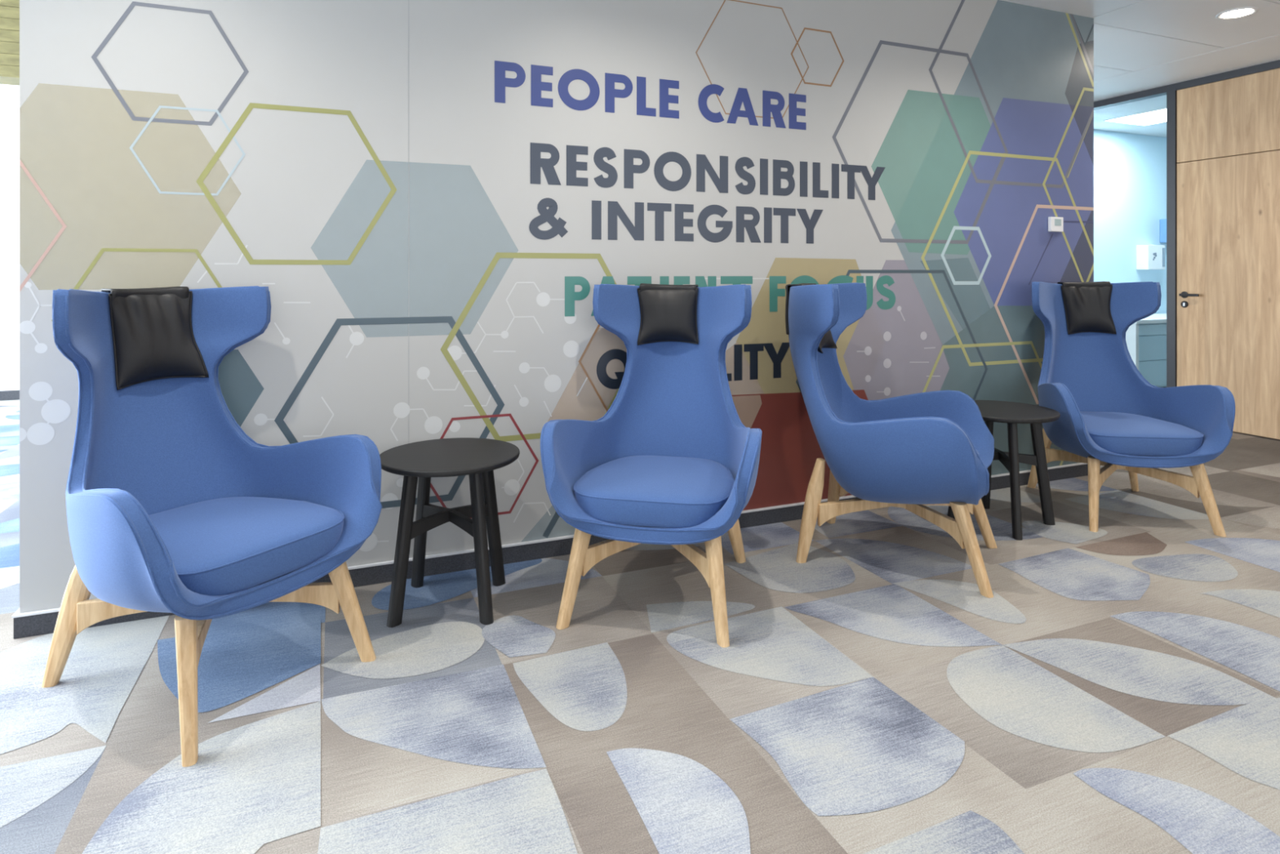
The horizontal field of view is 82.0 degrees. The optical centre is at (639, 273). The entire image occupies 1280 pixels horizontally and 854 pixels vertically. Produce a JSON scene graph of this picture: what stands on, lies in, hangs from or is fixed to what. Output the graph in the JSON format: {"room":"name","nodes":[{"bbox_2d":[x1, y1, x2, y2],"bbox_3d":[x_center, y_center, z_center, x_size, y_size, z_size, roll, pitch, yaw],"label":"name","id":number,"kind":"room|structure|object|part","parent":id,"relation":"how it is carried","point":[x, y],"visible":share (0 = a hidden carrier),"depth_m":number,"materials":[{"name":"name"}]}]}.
{"room":"hospital interior","nodes":[
{"label":"hospital interior","id":0,"kind":"room"},
{"bbox_2d":[0,111,19,391],"bbox_3d":[-2.283,-0.163,8.472,9.720,2.700,0.100,0,0,-23],"label":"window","id":1,"kind":"structure","parent":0,"point":[9,122],"depth_m":6.91,"materials":[{"name":"paint"}]},
{"bbox_2d":[0,390,19,400],"bbox_3d":[-2.251,1.141,8.423,9.700,0.089,0.015,0,0,-23],"label":"baseboard","id":2,"kind":"structure","parent":1,"relation":"attached to","point":[9,394],"depth_m":6.90,"materials":[{"name":"grey carpet"}]},
{"bbox_2d":[19,0,1093,613],"bbox_3d":[0.304,-0.163,3.450,5.106,2.700,0.140,0,0,-23],"label":"wall","id":3,"kind":"structure","parent":0,"point":[295,169],"depth_m":2.91,"materials":[{"name":"paint"}]},
{"bbox_2d":[11,462,1088,638],"bbox_3d":[0.300,1.151,3.442,5.118,0.069,0.152,0,0,-23],"label":"baseboard","id":4,"kind":"structure","parent":3,"relation":"attached to","point":[40,624],"depth_m":2.95,"materials":[{"name":"black plastic"}]},
{"bbox_2d":[19,0,1093,551],"bbox_3d":[0.331,-0.202,3.385,5.106,2.621,0.001,0,0,-23],"label":"wall mural","id":5,"kind":"object","parent":3,"relation":"attached to","point":[971,180],"visible":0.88,"depth_m":3.50,"materials":[{"name":"multicoloured paint"}]},
{"bbox_2d":[1048,217,1063,231],"bbox_3d":[2.384,-0.282,4.223,0.100,0.084,0.022,0,0,-23],"label":"wall thermostat","id":6,"kind":"object","parent":3,"relation":"attached to","point":[1055,224],"visible":1,"depth_m":4.21,"materials":[{"name":"white plastic"}]},
{"bbox_2d":[0,386,1279,853],"bbox_3d":[1.603,1.186,3.888,20.000,0.001,13.500,0,0,-23],"label":"floor","id":7,"kind":"structure","parent":0,"point":[1116,690],"depth_m":2.04,"materials":[{"name":"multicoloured carpet"}]},
{"bbox_2d":[41,285,382,766],"bbox_3d":[-1.313,0.614,2.220,0.839,1.143,0.768,0,0,29],"label":"armchair","id":8,"kind":"object","parent":7,"relation":"on","point":[171,506],"visible":0.98,"depth_m":2.23,"materials":[{"name":"blue fabric"}]},
{"bbox_3d":[-1.657,0.982,2.147,0.140,0.409,0.047,0,0,-25],"label":"leg","id":9,"kind":"part","parent":8,"relation":"part of","materials":[{"name":"brown wood"}]},
{"bbox_3d":[-1.458,0.989,2.163,0.344,0.105,0.025,0,0,-10],"label":"cross rail","id":10,"kind":"part","parent":8,"relation":"part of","materials":[{"name":"brown wood"}]},
{"bbox_2d":[100,286,208,390],"bbox_3d":[-1.606,0.205,2.437,0.292,0.324,0.126,0,0,-43],"label":"headrest pillow","id":11,"kind":"object","parent":8,"relation":"on","point":[153,338],"visible":0.98,"depth_m":2.40,"materials":[{"name":"black leather"}]},
{"bbox_3d":[-1.133,1.029,1.839,0.050,0.314,0.164,0,0,-32],"label":"leg","id":12,"kind":"part","parent":8,"relation":"part of","materials":[{"name":"brown wood"}]},
{"bbox_3d":[-1.202,0.989,2.022,0.025,0.105,0.331,0,0,-21],"label":"cross rail","id":13,"kind":"part","parent":8,"relation":"part of","materials":[{"name":"brown wood"}]},
{"bbox_3d":[-1.248,0.790,2.184,0.563,0.121,0.555,0,0,29],"label":"seat","id":14,"kind":"part","parent":8,"relation":"part of","materials":[{"name":"blue fabric"}]},
{"bbox_3d":[-1.087,0.989,2.232,0.331,0.105,0.025,0,0,-11],"label":"cross rail","id":15,"kind":"part","parent":8,"relation":"part of","materials":[{"name":"brown wood"}]},
{"bbox_3d":[-0.895,1.029,2.272,0.164,0.314,0.050,0,0,-1],"label":"leg","id":16,"kind":"part","parent":8,"relation":"part of","materials":[{"name":"brown wood"}]},
{"bbox_2d":[379,437,519,627],"bbox_3d":[-0.685,0.916,2.655,0.497,0.540,0.497,0,0,-3],"label":"side table","id":17,"kind":"object","parent":7,"relation":"on","point":[476,458],"visible":0.98,"depth_m":2.55,"materials":[{"name":"black wood"}]},
{"bbox_3d":[-0.810,0.928,2.517,0.037,0.515,0.115,0,0,42],"label":"leg","id":18,"kind":"part","parent":17,"relation":"part of","materials":[{"name":"black wood"}]},
{"bbox_3d":[-0.824,0.928,2.780,0.115,0.515,0.037,0,0,42],"label":"leg","id":19,"kind":"part","parent":17,"relation":"part of","materials":[{"name":"black wood"}]},
{"bbox_3d":[-0.547,0.928,2.531,0.115,0.515,0.037,0,0,42],"label":"leg","id":20,"kind":"part","parent":17,"relation":"part of","materials":[{"name":"black wood"}]},
{"bbox_3d":[-0.561,0.928,2.793,0.037,0.515,0.115,0,0,42],"label":"leg","id":21,"kind":"part","parent":17,"relation":"part of","materials":[{"name":"black wood"}]},
{"bbox_2d":[540,284,761,647],"bbox_3d":[0.089,0.614,2.804,0.768,1.143,0.839,0,0,12],"label":"armchair","id":22,"kind":"object","parent":7,"relation":"on","point":[673,460],"visible":0.95,"depth_m":2.82,"materials":[{"name":"blue fabric"}]},
{"bbox_3d":[-0.227,1.029,2.524,0.050,0.314,0.164,0,0,42],"label":"leg","id":23,"kind":"part","parent":22,"relation":"part of","materials":[{"name":"brown wood"}]},
{"bbox_3d":[-0.069,0.989,2.642,0.331,0.105,0.025,0,0,-37],"label":"cross rail","id":24,"kind":"part","parent":22,"relation":"part of","materials":[{"name":"brown wood"}]},
{"bbox_3d":[0.073,0.790,2.732,0.555,0.121,0.563,0,0,12],"label":"seat","id":25,"kind":"part","parent":22,"relation":"part of","materials":[{"name":"blue fabric"}]},
{"bbox_2d":[637,283,698,345],"bbox_3d":[0.119,0.172,3.169,0.273,0.260,0.121,0,0,-5],"label":"headrest pillow","id":26,"kind":"object","parent":22,"relation":"on","point":[668,313],"visible":0.99,"depth_m":3.13,"materials":[{"name":"black leather"}]},
{"bbox_3d":[0.164,0.989,2.590,0.025,0.105,0.331,0,0,-28],"label":"cross rail","id":27,"kind":"part","parent":22,"relation":"part of","materials":[{"name":"brown wood"}]},
{"bbox_3d":[0.257,1.029,2.417,0.050,0.314,0.164,0,0,-17],"label":"leg","id":28,"kind":"part","parent":22,"relation":"part of","materials":[{"name":"brown wood"}]},
{"bbox_3d":[0.370,0.982,3.015,0.140,0.409,0.047,0,0,-24],"label":"leg","id":29,"kind":"part","parent":22,"relation":"part of","materials":[{"name":"brown wood"}]},
{"bbox_2d":[787,282,997,597],"bbox_3d":[1.050,0.614,3.137,0.839,1.143,0.768,0,0,27],"label":"armchair","id":30,"kind":"object","parent":7,"relation":"on","point":[911,452],"visible":0.99,"depth_m":2.98,"materials":[{"name":"blue fabric"}]},
{"bbox_3d":[0.708,0.982,3.055,0.140,0.409,0.047,0,0,-26],"label":"leg","id":31,"kind":"part","parent":30,"relation":"part of","materials":[{"name":"brown wood"}]},
{"bbox_2d":[785,283,837,353],"bbox_3d":[0.758,0.193,3.293,0.198,0.297,0.246,0,0,27],"label":"headrest pillow","id":32,"kind":"object","parent":30,"relation":"on","point":[827,341],"visible":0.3,"depth_m":3.24,"materials":[{"name":"black leather"}]},
{"bbox_3d":[0.917,0.982,3.463,0.047,0.409,0.140,0,0,-9],"label":"leg","id":33,"kind":"part","parent":30,"relation":"part of","materials":[{"name":"brown wood"}]},
{"bbox_3d":[1.016,0.989,3.288,0.025,0.105,0.344,0,0,-24],"label":"cross rail","id":34,"kind":"part","parent":30,"relation":"part of","materials":[{"name":"brown wood"}]},
{"bbox_3d":[0.907,0.989,3.076,0.344,0.105,0.025,0,0,-11],"label":"cross rail","id":35,"kind":"part","parent":30,"relation":"part of","materials":[{"name":"brown wood"}]},
{"bbox_3d":[1.166,0.989,2.943,0.025,0.105,0.331,0,0,-23],"label":"cross rail","id":36,"kind":"part","parent":30,"relation":"part of","materials":[{"name":"brown wood"}]},
{"bbox_3d":[1.276,0.989,3.155,0.331,0.105,0.025,0,0,-13],"label":"cross rail","id":37,"kind":"part","parent":30,"relation":"part of","materials":[{"name":"brown wood"}]},
{"bbox_3d":[1.240,1.029,2.761,0.050,0.314,0.164,0,0,-33],"label":"leg","id":38,"kind":"part","parent":30,"relation":"part of","materials":[{"name":"brown wood"}]},
{"bbox_3d":[1.466,1.029,3.201,0.164,0.314,0.050,0,0,-2],"label":"leg","id":39,"kind":"part","parent":30,"relation":"part of","materials":[{"name":"brown wood"}]},
{"bbox_2d":[946,400,1060,540],"bbox_3d":[1.722,0.916,3.519,0.497,0.540,0.497,0,0,-37],"label":"side table","id":40,"kind":"object","parent":7,"relation":"on","point":[1012,413],"visible":0.59,"depth_m":3.47,"materials":[{"name":"black wood"}]},
{"bbox_3d":[1.538,0.928,3.545,0.115,0.515,0.037,0,0,8],"label":"leg","id":41,"kind":"part","parent":40,"relation":"part of","materials":[{"name":"black wood"}]},
{"bbox_3d":[1.748,0.928,3.704,0.037,0.515,0.115,0,0,8],"label":"leg","id":42,"kind":"part","parent":40,"relation":"part of","materials":[{"name":"black wood"}]},
{"bbox_3d":[1.697,0.928,3.335,0.037,0.515,0.115,0,0,8],"label":"leg","id":43,"kind":"part","parent":40,"relation":"part of","materials":[{"name":"black wood"}]},
{"bbox_3d":[1.907,0.928,3.494,0.115,0.515,0.037,0,0,8],"label":"leg","id":44,"kind":"part","parent":40,"relation":"part of","materials":[{"name":"black wood"}]},
{"bbox_2d":[1027,281,1235,537],"bbox_3d":[2.408,0.614,3.764,0.768,1.143,0.839,0,0,6],"label":"armchair","id":45,"kind":"object","parent":7,"relation":"on","point":[1112,417],"visible":0.96,"depth_m":3.69,"materials":[{"name":"blue fabric"}]},
{"bbox_3d":[2.210,0.982,4.055,0.140,0.409,0.047,0,0,43],"label":"leg","id":46,"kind":"part","parent":45,"relation":"part of","materials":[{"name":"brown wood"}]},
{"bbox_3d":[2.300,0.989,3.876,0.025,0.105,0.344,0,0,-32],"label":"cross rail","id":47,"kind":"part","parent":45,"relation":"part of","materials":[{"name":"brown wood"}]},
{"bbox_2d":[1057,280,1115,334],"bbox_3d":[2.493,0.192,4.121,0.276,0.299,0.120,0,0,23],"label":"headrest pillow","id":48,"kind":"object","parent":45,"relation":"on","point":[1087,304],"visible":0.95,"depth_m":4.08,"materials":[{"name":"black leather"}]},
{"bbox_3d":[2.123,1.029,3.453,0.050,0.314,0.164,0,0,36],"label":"leg","id":49,"kind":"part","parent":45,"relation":"part of","materials":[{"name":"brown wood"}]},
{"bbox_3d":[2.267,0.989,3.586,0.331,0.105,0.025,0,0,-43],"label":"cross rail","id":50,"kind":"part","parent":45,"relation":"part of","materials":[{"name":"brown wood"}]},
{"bbox_3d":[2.665,0.982,4.003,0.140,0.409,0.047,0,0,-30],"label":"leg","id":51,"kind":"part","parent":45,"relation":"part of","materials":[{"name":"brown wood"}]},
{"bbox_3d":[2.399,0.790,3.691,0.555,0.121,0.563,0,0,6],"label":"seat","id":52,"kind":"part","parent":45,"relation":"part of","materials":[{"name":"blue fabric"}]},
{"bbox_3d":[2.505,0.989,3.559,0.025,0.105,0.331,0,0,-34],"label":"cross rail","id":53,"kind":"part","parent":45,"relation":"part of","materials":[{"name":"brown wood"}]},
{"bbox_3d":[2.615,1.029,3.397,0.050,0.314,0.164,0,0,-23],"label":"leg","id":54,"kind":"part","parent":45,"relation":"part of","materials":[{"name":"brown wood"}]},
{"bbox_2d":[1125,313,1166,386],"bbox_3d":[5.305,0.812,7.540,1.720,0.750,0.700,0,0,-23],"label":"cabinet","id":55,"kind":"object","parent":7,"relation":"on","point":[1145,339],"depth_m":7.03,"materials":[{"name":"blue plastic"}]},
{"bbox_3d":[4.544,0.830,7.235,0.040,0.714,0.680,0,0,-23],"label":"panel","id":56,"kind":"part","parent":55,"relation":"part of","materials":[{"name":"white plastic"}]},
{"bbox_2d":[1133,313,1166,324],"bbox_3d":[5.305,0.455,7.540,1.720,0.035,0.700,0,0,-23],"label":"countertop","id":57,"kind":"structure","parent":55,"relation":"on","point":[1155,317],"depth_m":7.03,"materials":[{"name":"white plastic"}]},
{"bbox_3d":[5.436,0.955,7.269,1.605,0.244,0.020,0,0,-23],"label":"drawer","id":58,"kind":"part","parent":55,"relation":"part of","materials":[{"name":"blue paint"}]},
{"bbox_3d":[5.436,0.710,7.269,1.605,0.234,0.020,0,0,-23],"label":"drawer","id":59,"kind":"part","parent":55,"relation":"part of","materials":[{"name":"blue paint"}]},
{"bbox_3d":[5.436,0.537,7.269,1.605,0.100,0.020,0,0,-23],"label":"drawer","id":60,"kind":"part","parent":55,"relation":"part of","materials":[{"name":"blue paint"}]},
{"bbox_2d":[0,0,1279,137],"bbox_3d":[0.858,-1.543,3.193,20.766,0.060,12.760,0,0,-23],"label":"ceiling","id":61,"kind":"structure","parent":0,"point":[1140,45],"depth_m":4.86,"materials":[{"name":"paint"}]},
{"bbox_2d":[0,0,19,85],"bbox_3d":[-2.659,-1.268,4.202,5.690,0.489,0.200,0,0,-23],"label":"trim","id":62,"kind":"structure","parent":61,"relation":"attached to","point":[9,9],"depth_m":3.84,"materials":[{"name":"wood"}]},
{"bbox_2d":[1102,107,1166,125],"bbox_3d":[4.974,-1.509,7.110,0.620,0.008,0.620,0,0,-23],"label":"ceiling panel","id":63,"kind":"object","parent":61,"relation":"attached to","point":[1157,116],"visible":0.57,"depth_m":7.17,"materials":[{"name":"white plastic"}]},
{"bbox_2d":[1215,7,1258,19],"bbox_3d":[3.466,-1.509,4.275,0.196,0.006,0.196,0,0,-23],"label":"recessed light","id":64,"kind":"object","parent":61,"relation":"in","point":[1236,13],"visible":1,"depth_m":4.27,"materials":[{"name":"white plastic"}]},
{"bbox_2d":[1093,129,1166,313],"bbox_3d":[6.525,-0.163,8.512,6.020,2.699,0.099,0,0,-23],"label":"wall","id":65,"kind":"structure","parent":0,"point":[1130,170],"depth_m":7.92,"materials":[{"name":"blue paint"}]},
{"bbox_2d":[1136,244,1164,269],"bbox_3d":[5.531,-0.175,7.972,0.280,0.265,0.134,0,0,-23],"label":"dispenser","id":66,"kind":"object","parent":65,"relation":"attached to","point":[1148,256],"visible":1,"depth_m":7.92,"materials":[{"name":"white plastic"}]},
{"bbox_2d":[1160,218,1166,243],"bbox_3d":[5.840,-0.469,8.102,0.180,0.262,0.132,0,0,-23],"label":"soap dispenser","id":67,"kind":"object","parent":65,"relation":"attached to","point":[1162,221],"visible":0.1,"depth_m":8.09,"materials":[{"name":"blue plastic"}]},
{"bbox_2d":[1232,431,1279,439],"bbox_3d":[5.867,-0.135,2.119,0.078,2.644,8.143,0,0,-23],"label":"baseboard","id":68,"kind":"structure","parent":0,"point":[1233,431],"depth_m":5.40,"materials":[{"name":"brown wood"}]},
{"bbox_2d":[1093,59,1279,387],"bbox_3d":[5.470,-0.163,3.061,0.090,2.699,8.860,0,0,-23],"label":"door frame","id":69,"kind":"structure","parent":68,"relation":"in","point":[1171,91],"depth_m":5.88,"materials":[{"name":"grey metal"}]},
{"bbox_2d":[1177,68,1279,439],"bbox_3d":[4.453,-0.141,5.419,0.100,2.632,0.955,0,0,-23],"label":"door","id":70,"kind":"structure","parent":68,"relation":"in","point":[1228,130],"depth_m":5.49,"materials":[{"name":"brown wood"}]},
{"bbox_3d":[4.290,0.167,5.749,0.052,0.052,0.151,0,0,-23],"label":"lever","id":71,"kind":"part","parent":70,"relation":"part of","materials":[{"name":"black metal"}]}
]}

